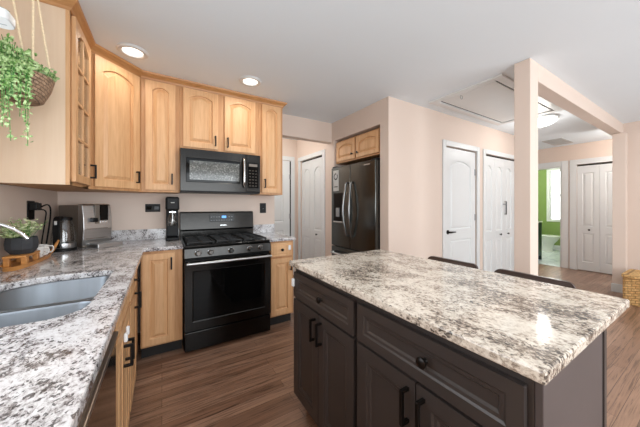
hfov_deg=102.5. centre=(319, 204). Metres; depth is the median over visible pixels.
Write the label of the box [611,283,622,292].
trim
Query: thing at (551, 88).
beam
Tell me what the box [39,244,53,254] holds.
mug
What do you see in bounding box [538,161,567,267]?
trim
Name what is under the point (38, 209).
power cord
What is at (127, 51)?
diffuser
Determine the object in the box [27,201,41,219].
wall plate
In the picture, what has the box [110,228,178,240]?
backsplash
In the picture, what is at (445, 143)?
door frame
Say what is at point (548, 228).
wall
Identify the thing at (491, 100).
attic hatch
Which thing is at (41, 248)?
mug
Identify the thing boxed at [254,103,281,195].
upper cabinet
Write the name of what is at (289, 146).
wall
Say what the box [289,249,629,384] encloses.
countertop
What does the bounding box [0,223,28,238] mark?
faucet
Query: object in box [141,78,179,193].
upper cabinet
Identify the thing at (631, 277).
wicker basket
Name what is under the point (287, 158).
trim
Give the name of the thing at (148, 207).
wall plate
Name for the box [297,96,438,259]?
wall
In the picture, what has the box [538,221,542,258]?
bathroom vanity
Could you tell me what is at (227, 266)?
range
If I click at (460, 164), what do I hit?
door
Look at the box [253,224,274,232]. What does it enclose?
backsplash
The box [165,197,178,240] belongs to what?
maker
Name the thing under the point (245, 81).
diffuser
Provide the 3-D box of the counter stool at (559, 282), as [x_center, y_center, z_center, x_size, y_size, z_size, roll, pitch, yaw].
[1.013,0.824,1.333,0.427,0.869,0.386,0,0,-32]
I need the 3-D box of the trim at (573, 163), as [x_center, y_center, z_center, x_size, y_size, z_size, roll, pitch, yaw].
[5.144,0.188,4.732,0.018,2.140,0.810,0,0,-32]
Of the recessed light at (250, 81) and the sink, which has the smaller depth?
the sink
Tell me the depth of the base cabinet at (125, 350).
1.14 m
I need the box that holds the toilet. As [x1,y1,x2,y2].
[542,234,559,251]
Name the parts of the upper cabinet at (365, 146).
door, door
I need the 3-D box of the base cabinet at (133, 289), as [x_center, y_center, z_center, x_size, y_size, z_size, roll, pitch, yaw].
[-1.476,0.816,1.567,0.654,0.884,0.773,0,0,-32]
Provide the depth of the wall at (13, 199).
1.69 m
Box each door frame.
[442,139,479,268]
[483,149,513,270]
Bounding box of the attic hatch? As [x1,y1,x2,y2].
[429,73,563,125]
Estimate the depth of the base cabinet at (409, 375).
0.75 m
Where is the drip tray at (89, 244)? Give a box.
[86,241,122,248]
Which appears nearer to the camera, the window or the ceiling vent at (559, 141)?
the ceiling vent at (559, 141)
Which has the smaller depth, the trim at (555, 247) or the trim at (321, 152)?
the trim at (321, 152)
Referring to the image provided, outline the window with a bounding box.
[547,168,559,221]
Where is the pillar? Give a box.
[514,58,537,274]
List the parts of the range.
knob, knob, touch panel, drawer, oven door, control panel, handle, knob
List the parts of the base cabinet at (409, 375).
door, handle, handle, knob, drawer, door, panel, corner trim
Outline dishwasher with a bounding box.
[77,326,117,426]
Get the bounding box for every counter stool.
[428,256,477,268]
[494,269,575,288]
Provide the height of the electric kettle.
0.260 m
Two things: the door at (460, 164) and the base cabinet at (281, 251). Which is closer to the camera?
the base cabinet at (281, 251)
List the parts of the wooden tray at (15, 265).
handle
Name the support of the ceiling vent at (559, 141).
in the ceiling
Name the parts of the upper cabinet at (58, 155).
panel, door, handle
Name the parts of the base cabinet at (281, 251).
drawer, door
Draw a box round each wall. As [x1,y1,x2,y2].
[0,184,57,264]
[58,114,331,332]
[282,138,296,270]
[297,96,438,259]
[538,139,611,268]
[538,168,559,245]
[623,121,639,269]
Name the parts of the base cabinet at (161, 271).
door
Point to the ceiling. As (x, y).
(329, 61)
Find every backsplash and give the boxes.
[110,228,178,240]
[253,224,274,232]
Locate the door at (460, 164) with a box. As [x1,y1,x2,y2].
[446,147,475,263]
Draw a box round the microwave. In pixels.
[180,148,259,194]
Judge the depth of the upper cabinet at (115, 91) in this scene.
2.04 m
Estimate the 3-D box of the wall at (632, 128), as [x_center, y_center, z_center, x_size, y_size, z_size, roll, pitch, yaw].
[5.402,0.037,2.250,0.120,2.442,3.572,0,0,-32]
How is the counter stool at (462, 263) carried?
on the floor
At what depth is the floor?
1.85 m
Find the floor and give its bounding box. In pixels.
[129,250,639,426]
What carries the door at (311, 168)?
in the wall at (409, 132)
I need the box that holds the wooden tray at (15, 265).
[0,240,59,271]
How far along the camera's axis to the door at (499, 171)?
4.14 m
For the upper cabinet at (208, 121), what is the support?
attached to the wall at (128, 212)
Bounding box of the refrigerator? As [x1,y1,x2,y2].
[330,157,379,254]
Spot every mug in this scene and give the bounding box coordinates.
[29,246,49,257]
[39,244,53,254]
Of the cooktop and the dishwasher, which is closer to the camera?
the dishwasher
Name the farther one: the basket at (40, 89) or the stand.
the stand
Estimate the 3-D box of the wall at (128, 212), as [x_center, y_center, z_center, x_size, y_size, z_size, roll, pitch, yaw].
[-1.084,0.037,3.031,2.870,2.442,0.120,0,0,-32]
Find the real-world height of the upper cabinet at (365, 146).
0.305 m
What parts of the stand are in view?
leg, leg, leg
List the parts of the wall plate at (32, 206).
plate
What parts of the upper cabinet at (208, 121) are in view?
door, door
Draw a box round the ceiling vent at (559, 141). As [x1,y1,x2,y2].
[542,138,572,145]
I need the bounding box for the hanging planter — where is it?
[0,0,59,145]
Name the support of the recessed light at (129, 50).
in the ceiling
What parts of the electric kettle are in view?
handle, lid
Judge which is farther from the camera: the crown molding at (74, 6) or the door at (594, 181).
the door at (594, 181)
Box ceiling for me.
[78,0,639,149]
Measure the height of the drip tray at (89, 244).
0.034 m
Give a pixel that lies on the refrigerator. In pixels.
(356, 186)
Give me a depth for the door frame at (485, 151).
3.83 m
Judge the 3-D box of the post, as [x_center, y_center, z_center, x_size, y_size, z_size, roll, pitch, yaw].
[4.428,0.114,3.775,0.300,2.289,0.130,0,0,-32]
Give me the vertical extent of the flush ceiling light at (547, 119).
0.130 m
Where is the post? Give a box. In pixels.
[612,132,627,284]
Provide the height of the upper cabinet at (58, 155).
1.025 m
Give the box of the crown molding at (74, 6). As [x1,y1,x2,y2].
[35,0,286,108]
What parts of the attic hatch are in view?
panel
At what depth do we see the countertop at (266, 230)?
3.09 m
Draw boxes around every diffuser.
[122,47,142,55]
[243,79,256,84]
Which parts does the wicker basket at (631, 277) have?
lid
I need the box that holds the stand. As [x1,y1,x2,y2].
[2,250,39,266]
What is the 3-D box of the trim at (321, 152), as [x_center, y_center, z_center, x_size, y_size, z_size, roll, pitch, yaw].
[-0.158,0.208,4.247,0.018,2.100,0.880,0,0,-32]
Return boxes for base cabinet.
[115,290,134,426]
[129,271,141,411]
[141,249,182,358]
[269,240,292,324]
[291,269,358,426]
[357,298,606,426]
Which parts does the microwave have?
handle, control panel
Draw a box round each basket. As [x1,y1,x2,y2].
[0,67,54,105]
[621,269,639,306]
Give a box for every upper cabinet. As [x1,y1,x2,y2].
[0,0,96,188]
[27,52,141,192]
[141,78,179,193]
[180,86,257,155]
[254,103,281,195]
[336,128,379,164]
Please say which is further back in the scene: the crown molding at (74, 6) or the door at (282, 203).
the door at (282, 203)
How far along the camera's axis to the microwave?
2.55 m
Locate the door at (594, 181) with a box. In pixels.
[577,162,611,273]
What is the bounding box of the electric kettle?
[50,216,76,251]
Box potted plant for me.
[0,217,47,254]
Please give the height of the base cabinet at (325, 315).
0.880 m
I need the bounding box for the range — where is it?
[180,211,271,352]
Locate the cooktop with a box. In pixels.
[180,237,269,247]
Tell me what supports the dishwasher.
on the floor
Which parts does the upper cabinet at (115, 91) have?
door, handle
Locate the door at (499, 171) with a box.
[486,155,513,271]
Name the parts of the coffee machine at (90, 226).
spout, panel, display panel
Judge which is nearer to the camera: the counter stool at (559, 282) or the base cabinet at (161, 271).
the counter stool at (559, 282)
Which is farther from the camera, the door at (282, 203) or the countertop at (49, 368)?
the door at (282, 203)
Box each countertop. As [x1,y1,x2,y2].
[0,228,182,426]
[253,224,295,241]
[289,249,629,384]
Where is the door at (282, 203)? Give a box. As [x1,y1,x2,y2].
[274,161,290,235]
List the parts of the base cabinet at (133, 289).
door, drawer, handle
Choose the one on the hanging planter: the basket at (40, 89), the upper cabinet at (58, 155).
the basket at (40, 89)
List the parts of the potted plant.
pot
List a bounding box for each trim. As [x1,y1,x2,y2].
[282,156,294,274]
[298,149,324,259]
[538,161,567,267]
[553,245,559,249]
[570,156,611,269]
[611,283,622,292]
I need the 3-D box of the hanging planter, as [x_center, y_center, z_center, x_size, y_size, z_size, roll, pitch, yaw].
[-1.399,-0.722,1.175,0.283,0.926,0.288,0,0,-37]
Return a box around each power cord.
[38,209,46,243]
[41,204,51,243]
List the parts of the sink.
bowl, bowl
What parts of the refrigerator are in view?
door, handle, freezer drawer, handle, door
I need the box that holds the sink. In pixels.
[0,276,109,327]
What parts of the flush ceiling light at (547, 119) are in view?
plate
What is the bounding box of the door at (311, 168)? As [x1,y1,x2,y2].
[302,156,321,258]
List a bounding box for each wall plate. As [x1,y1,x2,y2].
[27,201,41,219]
[145,204,159,211]
[260,203,265,212]
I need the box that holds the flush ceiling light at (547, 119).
[538,114,558,127]
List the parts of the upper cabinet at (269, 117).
door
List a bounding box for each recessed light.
[116,43,148,59]
[239,76,260,86]
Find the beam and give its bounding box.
[538,64,622,135]
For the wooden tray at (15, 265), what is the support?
on the countertop at (49, 368)
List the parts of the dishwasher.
door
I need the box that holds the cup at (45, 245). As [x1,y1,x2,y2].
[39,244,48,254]
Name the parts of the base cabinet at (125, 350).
door, false drawer, door, handle, handle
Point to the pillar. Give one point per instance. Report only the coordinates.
(526, 71)
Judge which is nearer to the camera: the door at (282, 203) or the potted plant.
the potted plant
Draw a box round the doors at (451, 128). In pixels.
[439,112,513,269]
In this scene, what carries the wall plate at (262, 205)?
attached to the wall at (128, 212)
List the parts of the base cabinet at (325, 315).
door, handle, handle, knob, drawer, door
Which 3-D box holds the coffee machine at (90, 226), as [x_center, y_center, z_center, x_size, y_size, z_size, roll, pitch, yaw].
[-1.929,0.168,2.161,0.450,0.350,0.217,0,0,18]
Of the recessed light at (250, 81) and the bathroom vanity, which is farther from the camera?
the bathroom vanity
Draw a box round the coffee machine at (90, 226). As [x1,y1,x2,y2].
[58,204,122,248]
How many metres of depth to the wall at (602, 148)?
5.07 m
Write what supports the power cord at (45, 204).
attached to the wall at (13, 199)
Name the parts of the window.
pane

